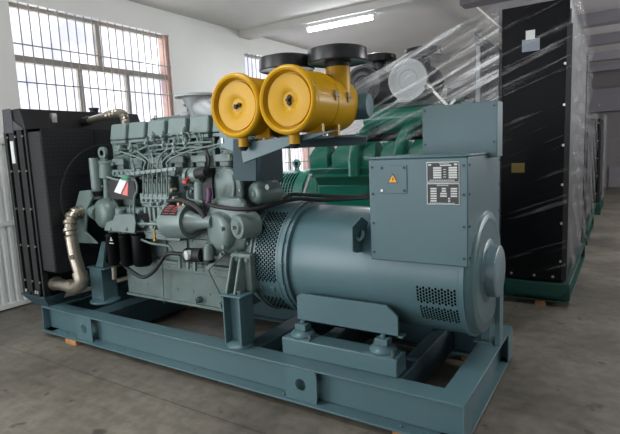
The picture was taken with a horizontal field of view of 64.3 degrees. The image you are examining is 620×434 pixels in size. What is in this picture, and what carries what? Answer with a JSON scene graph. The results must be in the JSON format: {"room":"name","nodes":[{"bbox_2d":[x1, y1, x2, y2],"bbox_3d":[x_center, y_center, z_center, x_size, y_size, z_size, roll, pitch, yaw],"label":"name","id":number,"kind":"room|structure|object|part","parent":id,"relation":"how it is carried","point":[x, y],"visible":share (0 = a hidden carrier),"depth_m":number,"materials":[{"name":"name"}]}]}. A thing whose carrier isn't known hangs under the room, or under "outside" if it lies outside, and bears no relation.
{"room":"generator warehouse","nodes":[
{"label":"generator warehouse","id":0,"kind":"room"},
{"bbox_2d":[0,0,446,155],"bbox_3d":[-1.231,-1.576,10.001,0.240,4.090,26.400,2,9,32],"label":"wall","id":1,"kind":"structure","parent":0,"point":[201,53],"depth_m":8.19,"materials":[{"name":"white paint"}]},
{"bbox_2d":[0,137,31,310],"bbox_3d":[-3.879,0.128,5.633,0.070,2.060,1.500,2,9,32],"label":"door","id":2,"kind":"structure","parent":1,"relation":"in","point":[11,289],"depth_m":5.97,"materials":[{"name":"white metal"}]},
{"bbox_2d":[8,2,173,120],"bbox_3d":[-2.992,-1.445,7.214,0.178,2.720,2.510,2,9,32],"label":"window","id":3,"kind":"structure","parent":1,"relation":"in","point":[165,76],"depth_m":7.06,"materials":[{"name":"glass"}]},
{"bbox_2d":[244,53,309,169],"bbox_3d":[-0.708,-2.021,10.781,0.178,2.720,2.260,2,9,32],"label":"window","id":4,"kind":"structure","parent":1,"relation":"in","point":[305,151],"depth_m":11.22,"materials":[{"name":"glass"}]},
{"bbox_2d":[238,0,438,39],"bbox_3d":[0.320,-3.455,8.549,3.804,0.120,0.300,2,9,32],"label":"beam","id":5,"kind":"structure","parent":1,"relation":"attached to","point":[379,6],"depth_m":8.40,"materials":[{"name":"white paint"}]},
{"bbox_2d":[306,11,374,31],"bbox_3d":[0.502,-3.326,8.429,1.310,0.120,0.100,2,9,32],"label":"ceiling light","id":6,"kind":"object","parent":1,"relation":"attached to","point":[366,16],"visible":1,"depth_m":8.37,"materials":[{"name":"white plastic"}]},
{"bbox_2d":[0,187,619,433],"bbox_3d":[4.165,0.737,6.919,12.924,0.150,26.400,2,9,32],"label":"floor","id":7,"kind":"structure","parent":0,"point":[562,374],"depth_m":3.80,"materials":[{"name":"concrete"}]},
{"bbox_2d":[65,338,81,345],"bbox_3d":[-2.276,1.201,4.839,0.170,0.044,0.160,2,9,32],"label":"wood block","id":8,"kind":"object","parent":7,"relation":"on","point":[69,341],"visible":0.46,"depth_m":4.76,"materials":[{"name":"brown wood"}]},
{"bbox_2d":[535,300,545,305],"bbox_3d":[2.503,0.914,5.352,0.100,0.059,0.100,2,9,32],"label":"wood block","id":9,"kind":"object","parent":7,"relation":"on","point":[537,302],"visible":0.72,"depth_m":5.31,"materials":[{"name":"brown wood"}]},
{"bbox_2d":[279,0,588,303],"bbox_3d":[0.942,-0.922,7.403,5.605,3.170,2.590,2,9,32],"label":"wrapped generator","id":10,"kind":"object","parent":9,"relation":"on","point":[539,74],"visible":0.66,"depth_m":5.32,"materials":[{"name":"green paint"}]},
{"bbox_2d":[279,173,298,197],"bbox_3d":[-0.424,-0.505,7.951,0.464,0.384,0.263,2,9,32],"label":"vent grille","id":11,"kind":"object","parent":10,"relation":"attached to","point":[288,184],"depth_m":7.85,"materials":[{"name":"green metal"}]},
{"bbox_3d":[-0.054,-0.443,7.250,0.197,0.386,0.030,2,9,32],"label":"support rod","id":12,"kind":"part","parent":10,"relation":"part of","materials":[{"name":"silver metal"}]},
{"bbox_3d":[1.627,-1.477,6.155,0.400,0.440,0.096,1,8,24],"label":"stay rod","id":13,"kind":"part","parent":10,"relation":"part of","materials":[{"name":"silver metal"}]},
{"bbox_3d":[1.923,-1.362,5.643,0.045,1.140,0.040,2,9,32],"label":"guard post","id":14,"kind":"part","parent":10,"relation":"part of","materials":[{"name":"grey metal"}]},
{"bbox_3d":[2.016,-1.358,5.584,0.045,1.140,0.040,2,9,32],"label":"guard post","id":15,"kind":"part","parent":10,"relation":"part of","materials":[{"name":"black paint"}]},
{"bbox_2d":[580,118,594,244],"bbox_3d":[4.016,-0.944,9.499,2.550,2.512,1.960,2,9,32],"label":"generator","id":16,"kind":"object","parent":7,"relation":"on","point":[590,135],"visible":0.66,"depth_m":8.72,"materials":[{"name":"green paint"}]},
{"bbox_2d":[590,104,603,214],"bbox_3d":[6.064,-1.456,12.659,2.590,2.512,1.860,2,9,32],"label":"generator","id":17,"kind":"object","parent":7,"relation":"on","point":[598,124],"visible":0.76,"depth_m":11.36,"materials":[{"name":"green paint"}]},
{"bbox_2d":[128,0,501,87],"bbox_3d":[3.979,-3.462,6.360,12.924,0.150,26.400,2,9,32],"label":"ceiling","id":18,"kind":"structure","parent":0,"point":[396,31],"depth_m":9.47,"materials":[{"name":"white paint"}]},
{"bbox_2d":[460,0,511,8],"bbox_3d":[5.809,-3.204,5.410,8.200,0.210,0.300,2,9,32],"label":"beam","id":19,"kind":"structure","parent":18,"relation":"attached to","point":[466,4],"depth_m":7.45,"materials":[{"name":"grey"}]},
{"bbox_2d":[501,8,619,37],"bbox_3d":[7.412,-3.609,7.913,8.200,0.210,0.300,2,9,32],"label":"beam","id":20,"kind":"structure","parent":18,"relation":"attached to","point":[607,17],"depth_m":9.09,"materials":[{"name":"grey"}]},
{"bbox_2d":[586,31,619,46],"bbox_3d":[8.641,-3.919,9.832,8.200,0.210,0.300,2,9,32],"label":"trim","id":21,"kind":"structure","parent":18,"relation":"attached to","point":[612,37],"depth_m":11.01,"materials":[{"name":"grey"}]},
{"bbox_2d":[587,50,619,62],"bbox_3d":[10.084,-4.283,12.085,8.200,0.210,0.300,2,9,32],"label":"trim","id":22,"kind":"structure","parent":18,"relation":"attached to","point":[615,54],"depth_m":13.30,"materials":[{"name":"grey"}]},
{"bbox_2d":[588,62,619,72],"bbox_3d":[11.420,-4.620,14.171,8.200,0.210,0.300,2,9,32],"label":"trim","id":23,"kind":"structure","parent":18,"relation":"attached to","point":[613,66],"depth_m":15.43,"materials":[{"name":"grey"}]},
{"bbox_2d":[447,71,619,186],"bbox_3d":[11.019,-3.115,17.487,12.324,4.090,0.200,2,9,32],"label":"wall","id":24,"kind":"structure","parent":0,"point":[611,120],"depth_m":17.62,"materials":[{"name":"white paint"}]},
{"bbox_2d":[444,0,501,43],"bbox_3d":[2.137,-3.427,7.545,0.300,0.070,25.800,2,9,32],"label":"beam","id":25,"kind":"structure","parent":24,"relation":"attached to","point":[485,22],"depth_m":9.05,"materials":[{"name":"white paint"}]},
{"bbox_2d":[479,0,619,73],"bbox_3d":[5.724,-3.300,5.269,8.200,0.025,25.800,2,9,32],"label":"trim","id":26,"kind":"structure","parent":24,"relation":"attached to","point":[494,11],"depth_m":8.87,"materials":[{"name":"grey"}]},
{"bbox_2d":[587,87,619,112],"bbox_3d":[12.353,-4.018,16.055,8.600,0.780,0.480,2,9,32],"label":"trim","id":27,"kind":"structure","parent":24,"relation":"attached to","point":[608,99],"depth_m":17.14,"materials":[{"name":"grey"}]},
{"bbox_2d":[604,139,619,141],"bbox_3d":[12.533,-2.652,16.425,8.600,0.080,0.040,2,9,32],"label":"trim","id":28,"kind":"structure","parent":24,"relation":"attached to","point":[608,140],"depth_m":17.54,"materials":[{"name":"grey"}]},
{"bbox_2d":[608,167,619,186],"bbox_3d":[11.877,-1.391,17.031,2.670,0.720,0.070,2,9,32],"label":"trim","id":29,"kind":"structure","parent":24,"relation":"attached to","point":[614,172],"depth_m":17.62,"materials":[{"name":"grey"}]},
{"bbox_3d":[0.622,1.314,3.026,0.200,0.044,0.120,2,9,32],"label":"wood block","id":30,"kind":"object","parent":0,"visible":0},
{"bbox_2d":[2,43,512,433],"bbox_3d":[-0.739,-0.067,4.441,4.676,2.435,1.460,2,9,32],"label":"diesel generator","id":31,"kind":"object","parent":30,"relation":"on","point":[192,206],"visible":1,"depth_m":3.66,"materials":[{"name":"blue paint"}]},
{"bbox_3d":[-2.928,-0.949,4.853,0.358,0.235,0.015,2,9,32],"label":"plate","id":32,"kind":"part","parent":31,"relation":"part of","materials":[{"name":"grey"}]},
{"bbox_3d":[-2.550,-1.049,5.442,0.397,0.205,1.400,2,9,32],"label":"header tank","id":33,"kind":"part","parent":31,"relation":"part of","materials":[{"name":"black metal"}]},
{"bbox_3d":[-2.148,1.062,4.696,0.240,0.243,0.008,2,9,32],"label":"lifting plate","id":34,"kind":"part","parent":31,"relation":"part of","materials":[{"name":"blue paint"}]},
{"bbox_3d":[-1.448,0.000,4.355,0.070,0.084,0.135,-5,8,-18],"label":"priming knob","id":35,"kind":"part","parent":31,"relation":"part of","materials":[{"name":"black plastic"}]},
{"bbox_3d":[-1.236,-0.619,4.215,1.302,0.188,0.018,2,9,32],"label":"fuel rail","id":36,"kind":"part","parent":31,"relation":"part of","materials":[{"name":"metal"}]},
{"bbox_3d":[-0.990,0.042,4.068,0.525,0.289,0.280,2,9,32],"label":"starter motor","id":37,"kind":"part","parent":31,"relation":"part of","materials":[{"name":"paint"}]},
{"bbox_2d":[204,243,213,259],"bbox_3d":[-0.813,0.276,3.969,0.093,0.135,0.084,2,9,32],"label":"filter","id":38,"kind":"object","parent":31,"relation":"on","point":[208,247],"depth_m":3.94,"materials":[{"name":"paint"}]},
{"bbox_3d":[-0.552,-0.555,3.747,0.340,0.219,0.012,2,9,32],"label":"bracket arm","id":39,"kind":"part","parent":31,"relation":"part of","materials":[{"name":"blue paint"}]},
{"bbox_3d":[-0.478,-0.546,3.538,0.072,0.085,0.072,2,9,32],"label":"dust spout","id":40,"kind":"part","parent":31,"relation":"part of","materials":[{"name":"yellow metal"}]},
{"bbox_3d":[-0.481,-0.422,3.639,0.242,0.313,0.012,2,9,32],"label":"bracket post","id":41,"kind":"part","parent":31,"relation":"part of","materials":[{"name":"metal"}]},
{"bbox_2d":[255,212,288,282],"bbox_3d":[-0.289,0.227,3.786,0.189,0.510,0.220,2,9,32],"label":"vent grille","id":42,"kind":"object","parent":31,"relation":"attached to","point":[268,230],"depth_m":3.73,"materials":[{"name":"black"}]},
{"bbox_2d":[264,295,292,309],"bbox_3d":[-0.245,0.670,3.874,0.179,0.136,0.140,2,9,32],"label":"vent grille","id":43,"kind":"object","parent":31,"relation":"attached to","point":[279,301],"depth_m":3.84,"materials":[{"name":"teal"}]},
{"bbox_3d":[-0.142,-0.484,3.397,0.867,0.201,0.012,2,9,32],"label":"bracket rail","id":44,"kind":"part","parent":31,"relation":"part of","materials":[{"name":"grey metal"}]},
{"bbox_3d":[-0.104,-0.531,3.300,0.072,0.085,0.072,2,9,32],"label":"dust spout","id":45,"kind":"part","parent":31,"relation":"part of","materials":[{"name":"yellow metal"}]},
{"bbox_3d":[-0.063,1.146,3.374,0.260,0.243,0.008,2,9,32],"label":"lifting plate","id":46,"kind":"part","parent":31,"relation":"part of","materials":[{"name":"blue paint"}]},
{"bbox_2d":[257,135,366,148],"bbox_3d":[-0.066,-0.546,3.645,0.850,0.066,0.480,2,9,32],"label":"shelf","id":47,"kind":"object","parent":31,"relation":"attached to","point":[306,141],"depth_m":3.54,"materials":[{"name":"grey metal"}]},
{"bbox_3d":[0.266,0.663,3.405,0.810,0.205,0.073,2,9,32],"label":"foot plate","id":48,"kind":"part","parent":31,"relation":"part of","materials":[{"name":"blue paint"}]},
{"bbox_2d":[355,92,373,119],"bbox_3d":[0.346,-0.836,3.732,0.235,0.200,0.200,1,8,27],"label":"outlet","id":49,"kind":"object","parent":31,"relation":"attached to","point":[364,107],"depth_m":3.64,"materials":[{"name":"blue paint"}]},
{"bbox_3d":[0.520,-0.235,3.090,0.185,0.175,0.005,2,9,32],"label":"inspection panel","id":50,"kind":"part","parent":31,"relation":"part of","materials":[{"name":"blue paint"}]},
{"bbox_3d":[0.870,-0.422,3.354,0.642,0.014,0.872,2,9,32],"label":"box lid","id":51,"kind":"part","parent":31,"relation":"part of","materials":[{"name":"blue paint"}]},
{"bbox_2d":[416,286,456,306],"bbox_3d":[0.785,0.492,3.068,0.249,0.114,0.028,2,9,32],"label":"vent grille","id":52,"kind":"object","parent":31,"relation":"attached to","point":[431,296],"depth_m":3.06,"materials":[{"name":"teal"}]},
{"bbox_2d":[420,305,460,322],"bbox_3d":[0.824,0.615,3.124,0.244,0.108,0.068,2,9,32],"label":"vent grille","id":53,"kind":"object","parent":31,"relation":"attached to","point":[433,313],"depth_m":3.11,"materials":[{"name":"teal"}]},
{"bbox_2d":[428,163,456,180],"bbox_3d":[0.783,-0.266,2.912,0.173,0.104,0.001,2,9,32],"label":"label","id":54,"kind":"object","parent":31,"relation":"on","point":[436,171],"depth_m":2.91,"materials":[{"name":"silver metal"}]},
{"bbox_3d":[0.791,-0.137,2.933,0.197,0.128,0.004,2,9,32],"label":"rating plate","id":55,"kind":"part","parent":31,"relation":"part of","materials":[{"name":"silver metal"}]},
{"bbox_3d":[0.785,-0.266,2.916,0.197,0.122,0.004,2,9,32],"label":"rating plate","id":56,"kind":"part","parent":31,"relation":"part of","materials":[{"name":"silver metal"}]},
{"bbox_2d":[430,185,456,203],"bbox_3d":[0.791,-0.135,2.928,0.164,0.113,0.001,2,9,32],"label":"label","id":57,"kind":"object","parent":31,"relation":"attached to","point":[439,194],"depth_m":2.93,"materials":[{"name":"silver metal"}]}
]}

